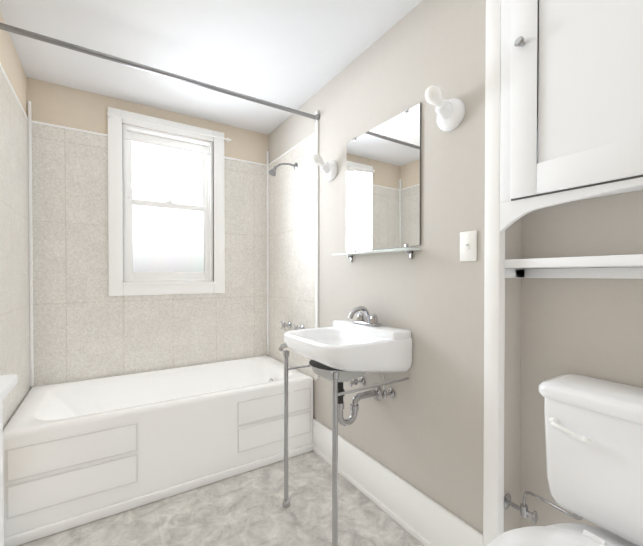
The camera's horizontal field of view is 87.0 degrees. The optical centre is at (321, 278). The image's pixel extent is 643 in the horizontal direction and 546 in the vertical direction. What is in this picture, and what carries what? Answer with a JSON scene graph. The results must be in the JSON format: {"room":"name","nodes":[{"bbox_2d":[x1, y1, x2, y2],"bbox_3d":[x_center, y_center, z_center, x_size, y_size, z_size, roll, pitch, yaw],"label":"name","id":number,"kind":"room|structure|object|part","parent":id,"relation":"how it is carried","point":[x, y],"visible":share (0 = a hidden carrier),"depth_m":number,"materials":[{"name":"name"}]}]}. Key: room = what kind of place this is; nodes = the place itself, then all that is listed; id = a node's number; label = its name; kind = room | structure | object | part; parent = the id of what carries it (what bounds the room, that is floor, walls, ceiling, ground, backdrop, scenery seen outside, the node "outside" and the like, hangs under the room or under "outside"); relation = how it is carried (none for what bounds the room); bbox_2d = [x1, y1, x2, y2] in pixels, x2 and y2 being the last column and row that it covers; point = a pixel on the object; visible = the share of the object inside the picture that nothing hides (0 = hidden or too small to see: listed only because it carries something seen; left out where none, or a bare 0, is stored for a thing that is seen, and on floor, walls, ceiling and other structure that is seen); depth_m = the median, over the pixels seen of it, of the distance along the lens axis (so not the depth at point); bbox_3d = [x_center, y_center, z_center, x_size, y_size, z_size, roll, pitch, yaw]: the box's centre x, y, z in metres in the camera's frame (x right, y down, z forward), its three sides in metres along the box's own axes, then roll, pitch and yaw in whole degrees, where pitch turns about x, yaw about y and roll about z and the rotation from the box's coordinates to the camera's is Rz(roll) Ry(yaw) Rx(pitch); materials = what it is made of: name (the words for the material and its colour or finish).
{"room":"bathroom","nodes":[
{"label":"bathroom","id":0,"kind":"room"},
{"bbox_2d":[0,12,26,114],"bbox_3d":[-0.677,-0.021,0.207,0.100,2.400,4.610,0,1,-32],"label":"wall","id":1,"kind":"structure","parent":0,"point":[10,62],"depth_m":1.78,"materials":[{"name":"beige paint"}]},
{"bbox_2d":[0,68,30,428],"bbox_3d":[-1.594,-0.137,1.756,0.006,1.660,0.810,0,1,-32],"label":"wall tile","id":2,"kind":"structure","parent":1,"relation":"attached to","point":[14,290],"depth_m":1.75,"materials":[{"name":"beige tile"}]},
{"bbox_2d":[0,63,33,386],"bbox_3d":[-1.577,-0.217,1.742,0.021,1.780,0.810,0,1,-32],"label":"trim","id":3,"kind":"structure","parent":1,"relation":"attached to","point":[30,120],"depth_m":2.09,"materials":[{"name":"white paint"}]},
{"bbox_2d":[27,77,267,281],"bbox_3d":[-1.164,-0.045,2.567,1.600,2.400,0.100,0,1,-32],"label":"wall","id":4,"kind":"structure","parent":0,"point":[56,104],"depth_m":2.28,"materials":[{"name":"beige paint"}]},
{"bbox_2d":[31,122,266,387],"bbox_3d":[-1.135,-0.144,2.521,1.588,1.660,0.006,0,1,-32],"label":"wall tile","id":5,"kind":"structure","parent":4,"relation":"attached to","point":[86,326],"depth_m":2.30,"materials":[{"name":"beige tile"}]},
{"bbox_2d":[33,121,265,165],"bbox_3d":[-1.132,-0.214,2.514,1.599,1.760,0.019,0,1,-32],"label":"trim","id":6,"kind":"structure","parent":4,"relation":"attached to","point":[43,123],"depth_m":2.42,"materials":[{"name":"white paint"}]},
{"bbox_2d":[108,107,224,295],"bbox_3d":[-1.140,-0.525,2.552,0.790,1.280,0.134,0,1,-32],"label":"window","id":7,"kind":"structure","parent":4,"relation":"in","point":[168,240],"depth_m":2.54,"materials":[{"name":"white paint"}]},
{"bbox_3d":[-1.163,-0.795,2.585,0.582,0.531,0.030,0,1,-32],"label":"window sash","id":8,"kind":"part","parent":7,"relation":"part of","materials":[{"name":"white wood"}]},
{"bbox_3d":[-1.163,-0.785,2.585,0.502,0.437,0.004,0,1,-32],"label":"glass","id":9,"kind":"part","parent":7,"relation":"part of","materials":[{"name":"glass"}]},
{"bbox_3d":[-1.144,-0.281,2.562,0.582,0.577,0.030,0,1,-32],"label":"window sash","id":10,"kind":"part","parent":7,"relation":"part of","materials":[{"name":"white wood"}]},
{"bbox_3d":[-1.144,-0.291,2.562,0.502,0.483,0.004,0,1,-32],"label":"glass","id":11,"kind":"part","parent":7,"relation":"part of","materials":[{"name":"glass"}]},
{"bbox_2d":[107,112,230,141],"bbox_3d":[-1.083,-1.107,2.497,0.844,0.024,0.034,0,1,-32],"label":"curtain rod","id":12,"kind":"structure","parent":7,"relation":"attached to","point":[226,139],"depth_m":2.46,"materials":[{"name":"white paint"}]},
{"bbox_2d":[0,0,421,134],"bbox_3d":[0.126,-1.276,0.702,2.000,0.100,4.610,0,1,-32],"label":"ceiling","id":13,"kind":"structure","parent":0,"point":[295,54],"depth_m":1.81,"materials":[{"name":"paint"}]},
{"bbox_2d":[19,451,423,545],"bbox_3d":[0.126,1.224,0.727,2.000,0.100,4.610,0,1,-32],"label":"floor","id":14,"kind":"structure","parent":0,"point":[246,509],"depth_m":1.65,"materials":[{"name":"plastic"}]},
{"bbox_2d":[0,374,16,545],"bbox_3d":[-0.705,0.728,0.550,0.168,0.895,0.937,0,1,-32],"label":"storage cabinet","id":15,"kind":"object","parent":14,"relation":"on","point":[8,383],"visible":1,"depth_m":0.94,"materials":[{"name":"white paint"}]},
{"bbox_2d":[3,355,313,545],"bbox_3d":[-0.921,0.914,2.193,1.584,0.490,0.792,0,1,-32],"label":"bathtub","id":16,"kind":"object","parent":14,"relation":"on","point":[78,453],"visible":0.96,"depth_m":1.83,"materials":[{"name":"ceramic"}]},
{"bbox_2d":[282,306,411,545],"bbox_3d":[0.100,0.652,1.651,0.446,1.025,0.500,0,1,-32],"label":"sink","id":17,"kind":"object","parent":14,"relation":"on","point":[338,353],"visible":1,"depth_m":1.54,"materials":[{"name":"ceramic"}]},
{"bbox_3d":[0.194,0.187,1.706,0.146,0.097,0.201,0,1,-32],"label":"faucet handle","id":18,"kind":"part","parent":17,"relation":"part of","materials":[{"name":"silver metal"}]},
{"bbox_3d":[0.178,0.552,1.700,0.255,0.346,0.273,0,1,-32],"label":"trap arm","id":19,"kind":"part","parent":17,"relation":"part of"},
{"bbox_2d":[485,374,642,545],"bbox_3d":[0.618,0.753,0.842,0.831,0.838,0.672,0,1,-32],"label":"toilet","id":20,"kind":"object","parent":14,"relation":"on","point":[594,442],"visible":0.98,"depth_m":0.97,"materials":[{"name":"ceramic"}]},
{"bbox_3d":[0.772,0.802,1.185,0.069,0.160,0.257,0,1,-32],"label":"supply arm","id":21,"kind":"part","parent":20,"relation":"part of"},
{"bbox_3d":[0.562,0.713,0.714,0.600,0.024,0.466,0,1,-32],"label":"lid","id":22,"kind":"part","parent":20,"relation":"part of","materials":[{"name":"ceramic"}]},
{"bbox_3d":[0.738,0.452,1.011,0.032,0.037,0.120,0,1,-32],"label":"flush handle","id":23,"kind":"part","parent":20,"relation":"part of","materials":[{"name":"white paint"}]},
{"bbox_3d":[0.919,0.356,0.936,0.219,0.045,0.516,0,1,-32],"label":"tank lid","id":24,"kind":"part","parent":20,"relation":"part of","materials":[{"name":"ceramic"}]},
{"bbox_3d":[0.924,0.553,0.941,0.206,0.347,0.490,0,1,-32],"label":"tank","id":25,"kind":"part","parent":20,"relation":"part of","materials":[{"name":"ceramic"}]},
{"bbox_2d":[268,0,468,522],"bbox_3d":[0.070,-0.041,2.206,0.100,2.400,2.030,0,1,-32],"label":"wall","id":26,"kind":"structure","parent":0,"point":[413,432],"depth_m":1.55,"materials":[{"name":"beige paint"}]},
{"bbox_2d":[0,23,319,122],"bbox_3d":[-0.702,-1.062,1.826,1.596,0.060,0.059,0,1,-32],"label":"shower rod","id":27,"kind":"object","parent":26,"relation":"attached to","point":[44,38],"visible":0.96,"depth_m":1.69,"materials":[{"name":"metal"}]},
{"bbox_2d":[268,134,316,380],"bbox_3d":[-0.247,-0.145,2.607,0.006,1.660,0.810,0,1,-32],"label":"wall tile","id":28,"kind":"structure","parent":26,"relation":"attached to","point":[292,245],"depth_m":2.55,"materials":[{"name":"beige tile"}]},
{"bbox_2d":[268,163,297,175],"bbox_3d":[-0.280,-0.791,2.444,0.216,0.126,0.058,0,1,-32],"label":"shower head","id":29,"kind":"object","parent":28,"relation":"attached to","point":[271,172],"visible":1,"depth_m":2.42},
{"bbox_2d":[279,321,303,350],"bbox_3d":[-0.248,0.425,2.476,0.140,0.203,0.266,0,1,-32],"label":"tub faucet","id":30,"kind":"object","parent":28,"relation":"attached to","point":[284,345],"visible":0.62,"depth_m":2.45,"materials":[{"name":"silver metal"}]},
{"bbox_2d":[266,110,318,378],"bbox_3d":[-0.243,-0.225,2.585,0.021,1.780,0.810,0,1,-32],"label":"trim","id":31,"kind":"structure","parent":26,"relation":"attached to","point":[317,122],"depth_m":2.25,"materials":[{"name":"white paint"}]},
{"bbox_2d":[311,154,337,180],"bbox_3d":[0.003,-0.681,2.074,0.146,0.148,0.126,0,1,-32],"label":"sconce","id":32,"kind":"object","parent":26,"relation":"attached to","point":[329,169],"visible":1,"depth_m":2.06,"materials":[{"name":"ceramic"}]},
{"bbox_3d":[-0.021,-0.718,2.058,0.090,0.072,0.062,0,1,-32],"label":"bulb","id":33,"kind":"part","parent":32,"relation":"part of","materials":[{"name":"white glass"}]},
{"bbox_2d":[332,102,420,261],"bbox_3d":[0.253,-0.441,1.720,0.105,0.699,0.560,0,1,-32],"label":"mirror","id":34,"kind":"object","parent":26,"relation":"attached to","point":[383,210],"visible":1,"depth_m":1.69,"materials":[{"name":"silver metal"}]},
{"bbox_3d":[0.252,-0.133,1.722,0.104,0.008,0.560,0,1,-32],"label":"shelf glass","id":35,"kind":"part","parent":34,"relation":"part of","materials":[{"name":"clear glass"}]},
{"bbox_3d":[0.442,-0.467,1.512,0.007,0.635,0.002,0,1,-32],"label":"edge frame","id":36,"kind":"part","parent":34,"relation":"part of","materials":[{"name":"metal"}]},
{"bbox_2d":[313,419,482,545],"bbox_3d":[0.281,1.058,1.782,0.048,0.210,1.228,0,1,-32],"label":"baseboard","id":37,"kind":"structure","parent":26,"relation":"attached to","point":[421,517],"depth_m":1.60,"materials":[{"name":"white paint"}]},
{"bbox_2d":[425,85,464,131],"bbox_3d":[0.468,-0.673,1.338,0.146,0.148,0.126,0,1,-32],"label":"sconce","id":38,"kind":"object","parent":26,"relation":"attached to","point":[450,114],"visible":1,"depth_m":1.33,"materials":[{"name":"ceramic"}]},
{"bbox_3d":[0.444,-0.711,1.323,0.090,0.072,0.062,0,1,-32],"label":"bulb","id":39,"kind":"part","parent":38,"relation":"part of","materials":[{"name":"white glass"}]},
{"bbox_2d":[460,230,476,261],"bbox_3d":[0.564,-0.125,1.311,0.018,0.116,0.072,0,1,-32],"label":"switch plate","id":40,"kind":"object","parent":26,"relation":"attached to","point":[468,245],"visible":1,"depth_m":1.31,"materials":[{"name":"plastic"}]},
{"bbox_2d":[467,0,521,533],"bbox_3d":[0.724,-0.033,1.359,0.300,2.400,0.100,0,1,-32],"label":"wall","id":41,"kind":"structure","parent":0,"point":[476,283],"depth_m":1.30,"materials":[{"name":"beige paint"}]},
{"bbox_2d":[483,0,504,545],"bbox_3d":[0.633,-0.032,1.235,0.046,2.400,0.056,0,1,-32],"label":"trim","id":42,"kind":"structure","parent":41,"relation":"attached to","point":[494,352],"depth_m":1.22,"materials":[{"name":"white paint"}]},
{"bbox_2d":[520,190,642,528],"bbox_3d":[1.471,-0.023,0.364,0.100,2.400,2.380,0,1,-32],"label":"wall","id":43,"kind":"structure","parent":0,"point":[591,327],"depth_m":1.20,"materials":[{"name":"beige paint"}]},
{"bbox_2d":[500,0,642,211],"bbox_3d":[0.854,-0.750,1.017,0.235,0.956,0.604,0,1,-32],"label":"upper cabinet","id":44,"kind":"object","parent":43,"relation":"attached to","point":[571,122],"depth_m":1.01,"materials":[{"name":"white paint"}]},
{"bbox_3d":[0.644,-0.765,1.098,0.033,0.030,0.030,0,1,-32],"label":"wall cabinet knob","id":45,"kind":"part","parent":44,"relation":"part of","materials":[{"name":"silver metal"}]},
{"bbox_3d":[0.783,-0.731,0.928,0.020,0.925,0.520,0,1,-32],"label":"wall cabinet door","id":46,"kind":"part","parent":44,"relation":"part of","materials":[{"name":"white paint"}]},
{"bbox_2d":[504,254,642,278],"bbox_3d":[1.112,-0.029,0.669,0.180,0.067,1.479,0,1,-32],"label":"shelf","id":47,"kind":"object","parent":43,"relation":"attached to","point":[616,266],"depth_m":1.10,"materials":[{"name":"white paint"}]}
]}

